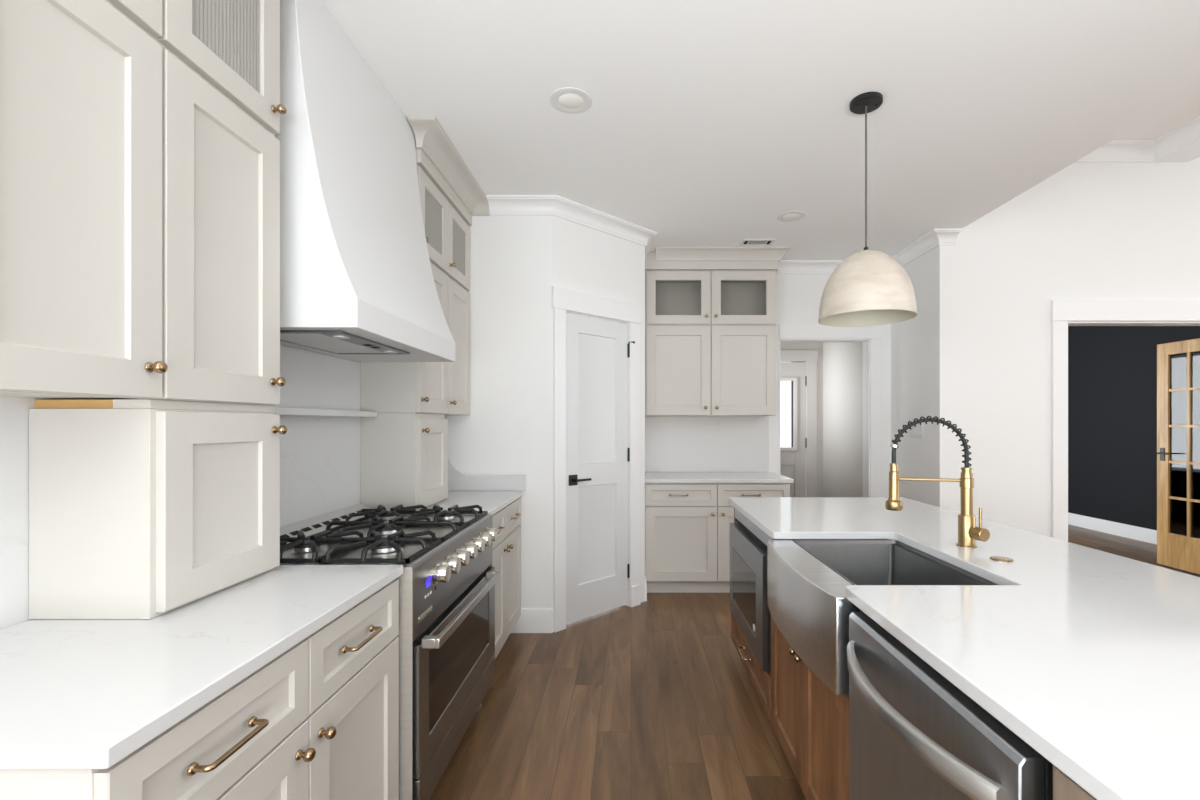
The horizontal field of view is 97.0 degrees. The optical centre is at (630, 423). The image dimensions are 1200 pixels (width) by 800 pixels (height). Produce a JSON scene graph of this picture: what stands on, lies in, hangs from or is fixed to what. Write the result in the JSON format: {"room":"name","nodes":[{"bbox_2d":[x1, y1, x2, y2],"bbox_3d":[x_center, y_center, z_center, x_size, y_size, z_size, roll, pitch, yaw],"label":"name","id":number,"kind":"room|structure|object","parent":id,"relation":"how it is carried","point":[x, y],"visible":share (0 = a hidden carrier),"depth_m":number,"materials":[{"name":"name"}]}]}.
{"room":"kitchen","nodes":[
{"label":"kitchen","id":0,"kind":"room"},
{"bbox_2d":[445,215,552,607],"bbox_3d":[-0.970,-0.048,3.475,0.930,2.785,0.100,0,0,0],"label":"wall","id":1,"kind":"structure","parent":0,"point":[508,428],"depth_m":3.42,"materials":[{"name":"white paint"}]},
{"bbox_2d":[445,416,525,490],"bbox_3d":[-0.998,0.188,3.415,0.644,0.482,0.018,0,0,0],"label":"backsplash","id":2,"kind":"structure","parent":1,"relation":"attached to","point":[457,480],"depth_m":3.41,"materials":[{"name":"white stone"}]},
{"bbox_2d":[511,608,552,632],"bbox_3d":[-0.652,1.267,3.417,0.295,0.156,0.016,0,0,0],"label":"baseboard","id":3,"kind":"structure","parent":1,"relation":"attached to","point":[531,620],"depth_m":3.41,"materials":[{"name":"white paint"}]},
{"bbox_2d":[486,195,656,258],"bbox_3d":[-0.274,-1.394,3.770,1.526,0.092,0.371,0,0,-43],"label":"trim","id":4,"kind":"structure","parent":1,"relation":"attached to","point":[555,205],"depth_m":3.48,"materials":[{"name":"white paint"}]},
{"bbox_2d":[553,216,644,601],"bbox_3d":[-0.235,-0.048,3.758,0.852,2.785,0.100,0,0,-44],"label":"wall","id":5,"kind":"structure","parent":0,"point":[585,259],"depth_m":3.74,"materials":[{"name":"white paint"}]},
{"bbox_2d":[552,286,640,631],"bbox_3d":[-0.250,0.228,3.724,0.802,2.235,0.128,0,0,-44],"label":"trim","id":6,"kind":"structure","parent":5,"relation":"attached to","point":[564,300],"depth_m":3.58,"materials":[{"name":"white paint"}]},
{"bbox_2d":[566,313,634,623],"bbox_3d":[-0.203,0.296,3.716,0.637,2.058,0.090,0,0,-44],"label":"door","id":7,"kind":"structure","parent":5,"relation":"in","point":[597,350],"depth_m":3.70,"materials":[{"name":"white paint"}]},
{"bbox_2d":[321,0,1199,259],"bbox_3d":[3.882,-1.808,2.000,10.635,0.735,12.200,0,0,0],"label":"ceiling","id":8,"kind":"structure","parent":0,"point":[707,122],"depth_m":2.35,"materials":[{"name":"white paint"}]},
{"bbox_2d":[550,87,591,113],"bbox_3d":[-0.267,-1.438,2.362,0.189,0.004,0.189,0,0,0],"label":"recessed light","id":9,"kind":"object","parent":8,"relation":"in","point":[569,100],"visible":1,"depth_m":2.35,"materials":[{"name":"white plastic"}]},
{"bbox_2d":[740,239,775,245],"bbox_3d":[1.000,-1.436,4.197,0.256,0.007,0.143,0,0,0],"label":"ceiling vent","id":10,"kind":"object","parent":8,"relation":"in","point":[745,242],"visible":1,"depth_m":4.20,"materials":[{"name":"silver metal"}]},
{"bbox_2d":[777,211,804,221],"bbox_3d":[1.109,-1.438,3.674,0.189,0.004,0.189,0,0,0],"label":"recessed light","id":11,"kind":"object","parent":8,"relation":"in","point":[789,216],"visible":1,"depth_m":3.67,"materials":[{"name":"white plastic"}]},
{"bbox_2d":[818,92,916,326],"bbox_3d":[1.048,-0.954,2.363,0.403,0.972,0.403,0,0,0],"label":"pendant light","id":12,"kind":"object","parent":8,"relation":"hanging from","point":[869,287],"visible":1,"depth_m":2.25,"materials":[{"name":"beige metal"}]},
{"bbox_2d":[1156,140,1199,161],"bbox_3d":[4.075,-2.035,-0.001,0.250,0.120,7.999,0,0,0],"label":"beam","id":13,"kind":"structure","parent":8,"relation":"attached to","point":[1190,152],"depth_m":3.88,"materials":[{"name":"white paint"}]},
{"bbox_2d":[791,381,792,446],"bbox_3d":[2.500,-0.048,6.110,0.100,2.785,3.980,0,0,0],"label":"window","id":14,"kind":"structure","parent":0,"point":[791,381],"depth_m":8.07,"materials":[{"name":"white glass"}]},
{"bbox_2d":[780,342,822,496],"bbox_3d":[1.587,-0.048,6.060,1.175,2.785,0.120,0,0,0],"label":"wall","id":15,"kind":"structure","parent":0,"point":[818,346],"depth_m":6.00,"materials":[{"name":"grey paint"}]},
{"bbox_2d":[780,362,806,496],"bbox_3d":[1.538,0.317,6.013,0.909,2.032,0.058,0,0,0],"label":"door","id":16,"kind":"structure","parent":15,"relation":"in","point":[792,459],"depth_m":6.00,"materials":[{"name":"grey paint"}]},
{"bbox_2d":[780,350,817,496],"bbox_3d":[1.538,0.255,5.989,1.135,2.180,0.022,0,0,0],"label":"trim","id":17,"kind":"structure","parent":15,"relation":"attached to","point":[810,356],"depth_m":5.98,"materials":[{"name":"grey paint"}]},
{"bbox_2d":[430,524,1199,799],"bbox_3d":[3.882,1.375,2.000,10.635,0.060,12.200,0,0,0],"label":"floor","id":18,"kind":"structure","parent":0,"point":[653,699],"depth_m":2.44,"materials":[{"name":"brown wood"}]},
{"bbox_2d":[0,579,398,799],"bbox_3d":[-0.995,0.903,1.167,0.645,0.884,0.904,0,0,0],"label":"base cabinet","id":19,"kind":"object","parent":18,"relation":"on","point":[319,720],"visible":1,"depth_m":1.11,"materials":[{"name":"grey paint"}]},
{"bbox_2d":[0,565,402,768],"bbox_3d":[-1.009,0.445,1.163,0.626,0.030,0.918,0,0,0],"label":"countertop","id":20,"kind":"structure","parent":19,"relation":"on","point":[75,693],"depth_m":0.98,"materials":[{"name":"white stone"}]},
{"bbox_2d":[29,399,286,618],"bbox_3d":[-1.162,0.188,1.367,0.320,0.483,0.407,0,0,0],"label":"cabinet","id":21,"kind":"object","parent":20,"relation":"on","point":[139,508],"visible":1,"depth_m":1.16,"materials":[{"name":"grey paint"}]},
{"bbox_2d":[280,504,499,799],"bbox_3d":[-0.960,0.865,2.103,0.722,0.960,0.942,0,0,0],"label":"gas range","id":22,"kind":"object","parent":18,"relation":"on","point":[447,582],"visible":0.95,"depth_m":1.88,"materials":[{"name":"silver metal"}]},
{"bbox_2d":[280,514,479,564],"bbox_3d":[-0.972,0.437,2.103,0.499,0.004,0.938,0,0,0],"label":"cooktop","id":23,"kind":"object","parent":22,"relation":"in","point":[292,556],"depth_m":1.82,"materials":[{"name":"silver metal"}]},
{"bbox_2d":[492,497,520,658],"bbox_3d":[-0.995,0.903,3.002,0.645,0.884,0.833,0,0,0],"label":"base cabinet","id":24,"kind":"object","parent":18,"relation":"on","point":[507,521],"visible":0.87,"depth_m":3.04,"materials":[{"name":"grey paint"}]},
{"bbox_2d":[418,491,522,514],"bbox_3d":[-1.009,0.445,2.993,0.626,0.030,0.823,0,0,0],"label":"countertop","id":25,"kind":"structure","parent":24,"relation":"on","point":[492,502],"depth_m":3.02,"materials":[{"name":"white stone"}]},
{"bbox_2d":[361,413,447,510],"bbox_3d":[-1.162,0.188,2.798,0.320,0.483,0.412,0,0,0],"label":"base cabinet","id":26,"kind":"object","parent":25,"relation":"on","point":[404,456],"visible":0.95,"depth_m":2.59,"materials":[{"name":"grey paint"}]},
{"bbox_2d":[645,483,789,592],"bbox_3d":[0.676,0.903,4.429,1.138,0.884,0.638,0,0,0],"label":"base cabinet","id":27,"kind":"object","parent":18,"relation":"on","point":[687,525],"visible":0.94,"depth_m":4.16,"materials":[{"name":"grey paint"}]},
{"bbox_2d":[645,472,793,482],"bbox_3d":[0.690,0.445,4.436,1.165,0.030,0.623,0,0,0],"label":"countertop","id":28,"kind":"structure","parent":27,"relation":"on","point":[650,477],"depth_m":4.26,"materials":[{"name":"white stone"}]},
{"bbox_2d":[731,508,772,721],"bbox_3d":[0.912,0.903,2.645,0.735,0.884,0.880,0,0,0],"label":"base cabinet","id":29,"kind":"object","parent":18,"relation":"on","point":[760,679],"visible":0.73,"depth_m":2.55,"materials":[{"name":"brown wood"}]},
{"bbox_2d":[730,518,770,670],"bbox_3d":[0.819,0.793,2.631,0.522,0.518,0.799,0,0,0],"label":"microwave","id":30,"kind":"object","parent":29,"relation":"in","point":[749,607],"visible":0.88,"depth_m":2.48,"materials":[{"name":"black metal"}]},
{"bbox_2d":[728,497,1199,799],"bbox_3d":[1.082,0.445,1.679,1.032,0.030,2.859,0,0,0],"label":"countertop","id":31,"kind":"structure","parent":29,"relation":"on","point":[1090,657],"depth_m":1.09,"materials":[{"name":"white stone"}]},
{"bbox_2d":[767,539,997,694],"bbox_3d":[0.795,0.592,1.766,0.559,0.262,0.713,0,0,0],"label":"farmhouse sink","id":32,"kind":"object","parent":31,"relation":"in","point":[807,579],"visible":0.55,"depth_m":1.75,"materials":[{"name":"silver metal"}]},
{"bbox_2d":[791,539,997,584],"bbox_3d":[0.858,0.583,1.766,0.434,0.244,0.709,0,0,0],"label":"basin","id":33,"kind":"object","parent":32,"relation":"in","point":[855,561],"depth_m":2.10,"materials":[{"name":"silver metal"}]},
{"bbox_2d":[885,416,989,547],"bbox_3d":[1.085,0.200,1.891,0.322,0.459,0.104,0,0,25],"label":"faucet","id":34,"kind":"object","parent":31,"relation":"on","point":[968,533],"visible":1,"depth_m":1.87,"materials":[{"name":"gold metal"}]},
{"bbox_2d":[990,556,1012,561],"bbox_3d":[1.172,0.427,1.677,0.062,0.006,0.062,0,0,0],"label":"switch","id":35,"kind":"object","parent":31,"relation":"on","point":[995,558],"visible":1,"depth_m":1.67,"materials":[{"name":"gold metal"}]},
{"bbox_2d":[771,539,848,799],"bbox_3d":[0.913,0.903,1.794,0.734,0.884,0.821,0,0,0],"label":"base cabinet","id":36,"kind":"object","parent":18,"relation":"on","point":[810,722],"visible":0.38,"depth_m":1.73,"materials":[{"name":"brown wood"}]},
{"bbox_2d":[847,612,1052,799],"bbox_3d":[0.885,0.906,1.074,0.790,0.878,0.612,0,0,0],"label":"dishwasher","id":37,"kind":"object","parent":18,"relation":"on","point":[914,734],"visible":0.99,"depth_m":1.02,"materials":[{"name":"silver metal"}]},
{"bbox_2d":[1053,765,1096,799],"bbox_3d":[0.912,0.903,0.516,0.736,0.884,0.472,0,0,0],"label":"base cabinet","id":38,"kind":"object","parent":18,"relation":"on","point":[1064,787],"visible":0.15,"depth_m":0.70,"materials":[{"name":"beige wood"}]},
{"bbox_2d":[769,274,890,496],"bbox_3d":[1.218,-0.048,4.810,2.425,2.785,0.120,0,0,0],"label":"wall","id":39,"kind":"structure","parent":0,"point":[798,296],"depth_m":4.75,"materials":[{"name":"white paint"}]},
{"bbox_2d":[645,416,768,471],"bbox_3d":[0.669,0.180,4.743,1.125,0.498,0.012,0,0,0],"label":"backsplash","id":40,"kind":"structure","parent":39,"relation":"attached to","point":[672,443],"depth_m":4.74,"materials":[{"name":"white stone"}]},
{"bbox_2d":[645,325,775,415],"bbox_3d":[0.656,-0.447,4.554,1.098,0.751,0.387,0,0,0],"label":"upper cabinet","id":41,"kind":"object","parent":39,"relation":"attached to","point":[691,370],"visible":0.98,"depth_m":4.40,"materials":[{"name":"grey paint"}]},
{"bbox_2d":[645,247,790,324],"bbox_3d":[0.704,-1.131,4.527,1.193,0.616,0.441,0,0,0],"label":"upper cabinet","id":42,"kind":"object","parent":39,"relation":"attached to","point":[684,285],"visible":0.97,"depth_m":4.39,"materials":[{"name":"grey paint"}]},
{"bbox_2d":[779,324,881,496],"bbox_3d":[1.782,0.227,4.803,0.911,2.237,0.143,0,0,0],"label":"trim","id":43,"kind":"structure","parent":39,"relation":"attached to","point":[870,336],"depth_m":4.74,"materials":[{"name":"white paint"}]},
{"bbox_2d":[823,342,862,496],"bbox_3d":[2.237,-0.048,5.485,0.125,2.785,1.230,0,0,0],"label":"wall","id":44,"kind":"structure","parent":0,"point":[842,361],"depth_m":5.45,"materials":[{"name":"grey paint"}]},
{"bbox_2d":[891,251,930,504],"bbox_3d":[2.380,-0.048,4.435,0.100,2.785,0.630,0,0,0],"label":"wall","id":45,"kind":"structure","parent":0,"point":[911,338],"depth_m":4.37,"materials":[{"name":"white paint"}]},
{"bbox_2d":[909,423,922,437],"bbox_3d":[2.325,0.053,4.318,0.008,0.114,0.197,0,0,0],"label":"light switch","id":46,"kind":"object","parent":45,"relation":"attached to","point":[917,431],"visible":0.81,"depth_m":4.29,"materials":[{"name":"white plastic"}]},
{"bbox_2d":[931,156,1199,536],"bbox_3d":[5.765,-0.375,4.060,6.870,3.440,0.120,0,0,0],"label":"wall","id":47,"kind":"structure","parent":0,"point":[1088,230],"depth_m":4.00,"materials":[{"name":"white paint"}]},
{"bbox_2d":[776,229,961,273],"bbox_3d":[1.870,-1.394,4.329,1.140,0.092,0.842,0,0,0],"label":"trim","id":48,"kind":"structure","parent":47,"relation":"attached to","point":[934,238],"depth_m":4.43,"materials":[{"name":"white paint"}]},
{"bbox_2d":[1051,300,1199,541],"bbox_3d":[4.188,0.207,4.048,2.041,2.275,0.144,0,0,0],"label":"trim","id":49,"kind":"structure","parent":47,"relation":"attached to","point":[1064,313],"depth_m":3.98,"materials":[{"name":"white paint"}]},
{"bbox_2d":[1076,115,1199,161],"bbox_3d":[3.195,-2.035,0.050,1.510,0.120,7.900,0,0,0],"label":"trim","id":50,"kind":"structure","parent":47,"relation":"attached to","point":[1188,133],"depth_m":3.94,"materials":[{"name":"white paint"}]},
{"bbox_2d":[1157,338,1199,573],"bbox_3d":[5.027,0.285,4.590,0.161,2.080,0.910,0,0,0],"label":"door","id":51,"kind":"structure","parent":47,"relation":"in","point":[1178,363],"depth_m":4.86,"materials":[{"name":"brown wood"}]},
{"bbox_2d":[1068,326,1199,529],"bbox_3d":[5.930,-0.048,6.110,0.100,2.785,3.980,0,0,0],"label":"wall","id":52,"kind":"structure","parent":0,"point":[1112,370],"depth_m":6.46,"materials":[{"name":"black paint"}]},
{"bbox_2d":[1068,513,1156,544],"bbox_3d":[5.872,1.268,6.060,0.016,0.155,3.880,0,0,0],"label":"baseboard","id":53,"kind":"structure","parent":52,"relation":"attached to","point":[1110,527],"depth_m":6.43,"materials":[{"name":"white paint"}]},
{"bbox_3d":[-1.385,-0.048,0.512,0.100,2.785,5.825,0,0,0],"label":"wall","id":54,"kind":"structure","parent":0,"visible":0},
{"bbox_2d":[0,0,285,404],"bbox_3d":[-1.162,-0.452,1.177,0.320,0.794,0.785,0,0,0],"label":"upper cabinet","id":55,"kind":"object","parent":54,"relation":"attached to","point":[140,204],"visible":1,"depth_m":1.09,"materials":[{"name":"grey paint"}]},
{"bbox_2d":[0,345,360,629],"bbox_3d":[-1.329,0.223,2.054,0.011,1.045,2.700,0,0,0],"label":"backsplash","id":56,"kind":"structure","parent":54,"relation":"attached to","point":[320,456],"depth_m":2.10,"materials":[{"name":"white stone"}]},
{"bbox_2d":[273,407,376,416],"bbox_3d":[-1.280,-0.046,2.082,0.084,0.027,1.013,0,0,0],"label":"wall ledge","id":57,"kind":"object","parent":56,"relation":"attached to","point":[276,410],"visible":0.56,"depth_m":2.11,"materials":[{"name":"white stone"}]},
{"bbox_2d":[106,0,286,135],"bbox_3d":[-1.119,-1.145,1.177,0.406,0.589,0.785,0,0,0],"label":"upper cabinet","id":58,"kind":"object","parent":54,"relation":"attached to","point":[232,45],"visible":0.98,"depth_m":1.37,"materials":[{"name":"grey paint"}]},
{"bbox_2d":[275,0,454,361],"bbox_3d":[-1.095,-0.866,2.119,0.479,1.148,0.928,0,0,0],"label":"range hood","id":59,"kind":"object","parent":54,"relation":"attached to","point":[357,284],"visible":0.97,"depth_m":1.83,"materials":[{"name":"white paint"}]},
{"bbox_2d":[332,336,349,338],"bbox_3d":[-0.985,-0.293,1.800,0.052,0.004,0.052,0,0,0],"label":"lamp","id":60,"kind":"object","parent":59,"relation":"on","point":[336,337],"depth_m":1.79,"materials":[{"name":"silver metal"}]},
{"bbox_2d":[361,262,469,414],"bbox_3d":[-1.162,-0.452,3.006,0.320,0.794,0.828,0,0,0],"label":"upper cabinet","id":61,"kind":"object","parent":54,"relation":"attached to","point":[386,387],"visible":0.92,"depth_m":2.81,"materials":[{"name":"grey paint"}]},
{"bbox_2d":[407,116,489,290],"bbox_3d":[-1.117,-1.145,2.950,0.410,0.589,0.944,0,0,0],"label":"upper cabinet","id":62,"kind":"object","parent":54,"relation":"attached to","point":[450,195],"visible":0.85,"depth_m":2.91,"materials":[{"name":"grey paint"}]},
{"bbox_3d":[0.055,-0.048,4.385,0.100,2.785,0.730,0,0,0],"label":"wall","id":63,"kind":"structure","parent":0,"visible":0},
{"bbox_2d":[645,577,646,600],"bbox_3d":[0.113,1.267,4.110,0.016,0.156,0.180,0,0,0],"label":"baseboard","id":64,"kind":"structure","parent":63,"relation":"attached to","point":[645,577],"depth_m":4.02,"materials":[{"name":"white paint"}]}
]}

